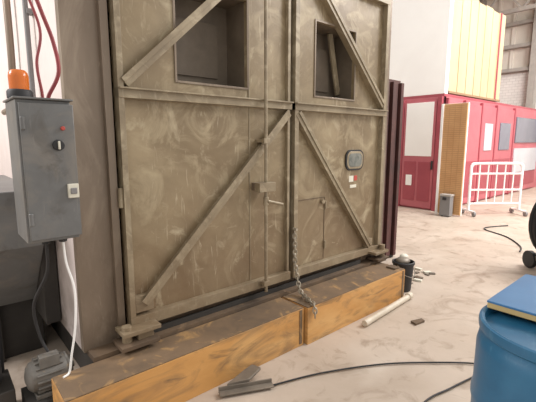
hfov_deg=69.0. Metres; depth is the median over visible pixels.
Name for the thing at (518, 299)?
board
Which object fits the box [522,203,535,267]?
cart
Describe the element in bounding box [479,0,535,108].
wall
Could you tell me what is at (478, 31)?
wall panel
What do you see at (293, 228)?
chain
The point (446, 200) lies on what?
trash can
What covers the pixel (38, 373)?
motor
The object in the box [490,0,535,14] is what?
truss
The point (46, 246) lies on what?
power cable
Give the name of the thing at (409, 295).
pipe
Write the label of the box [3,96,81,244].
control box
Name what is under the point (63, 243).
cable
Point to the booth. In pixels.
(207, 132)
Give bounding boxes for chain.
[292,227,317,318]
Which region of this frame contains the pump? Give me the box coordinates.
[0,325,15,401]
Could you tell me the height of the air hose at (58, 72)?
1.503 m
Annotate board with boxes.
[487,274,535,321]
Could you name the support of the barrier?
on the floor
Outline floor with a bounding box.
[4,187,535,401]
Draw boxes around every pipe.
[1,0,35,114]
[362,292,412,326]
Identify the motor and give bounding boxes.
[21,349,74,401]
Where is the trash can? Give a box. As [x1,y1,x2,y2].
[439,193,453,216]
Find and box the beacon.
[6,69,33,97]
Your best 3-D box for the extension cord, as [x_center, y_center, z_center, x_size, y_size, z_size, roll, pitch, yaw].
[3.940,0.588,6.619,0.439,0.020,2.004,4,10,25]
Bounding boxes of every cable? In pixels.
[32,244,48,351]
[62,242,76,377]
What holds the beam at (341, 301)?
on the floor
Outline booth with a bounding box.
[0,0,392,367]
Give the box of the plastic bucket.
[392,253,414,291]
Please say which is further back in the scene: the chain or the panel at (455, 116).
the panel at (455, 116)
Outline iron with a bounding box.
[218,364,273,396]
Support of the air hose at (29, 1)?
attached to the control box
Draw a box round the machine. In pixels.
[0,175,61,361]
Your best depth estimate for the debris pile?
4.72 m
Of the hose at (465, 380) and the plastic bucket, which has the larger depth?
the plastic bucket
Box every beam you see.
[51,297,303,401]
[282,262,404,344]
[382,79,403,256]
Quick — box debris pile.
[412,267,435,283]
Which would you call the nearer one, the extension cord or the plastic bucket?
the plastic bucket
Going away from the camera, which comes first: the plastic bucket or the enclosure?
the plastic bucket
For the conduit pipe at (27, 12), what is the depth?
2.86 m
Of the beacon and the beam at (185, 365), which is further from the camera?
the beam at (185, 365)
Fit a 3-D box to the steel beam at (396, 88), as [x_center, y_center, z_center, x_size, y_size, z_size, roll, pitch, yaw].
[1.547,-0.380,5.166,0.500,2.380,0.180,-8,12,-40]
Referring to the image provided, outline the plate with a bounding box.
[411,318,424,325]
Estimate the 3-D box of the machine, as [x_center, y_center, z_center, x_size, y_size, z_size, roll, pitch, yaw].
[-2.088,0.515,2.901,0.695,1.300,1.450,-8,12,-40]
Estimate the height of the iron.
0.065 m
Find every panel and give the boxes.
[435,102,469,215]
[448,0,505,101]
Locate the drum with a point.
(504, 370)
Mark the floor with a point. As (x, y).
(471, 264)
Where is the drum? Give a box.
[470,305,535,401]
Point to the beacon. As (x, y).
(18, 79)
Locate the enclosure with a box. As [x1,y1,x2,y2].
[389,0,535,210]
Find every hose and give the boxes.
[28,0,43,97]
[35,0,60,97]
[273,362,473,401]
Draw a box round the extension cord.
[484,225,521,251]
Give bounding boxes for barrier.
[462,162,527,216]

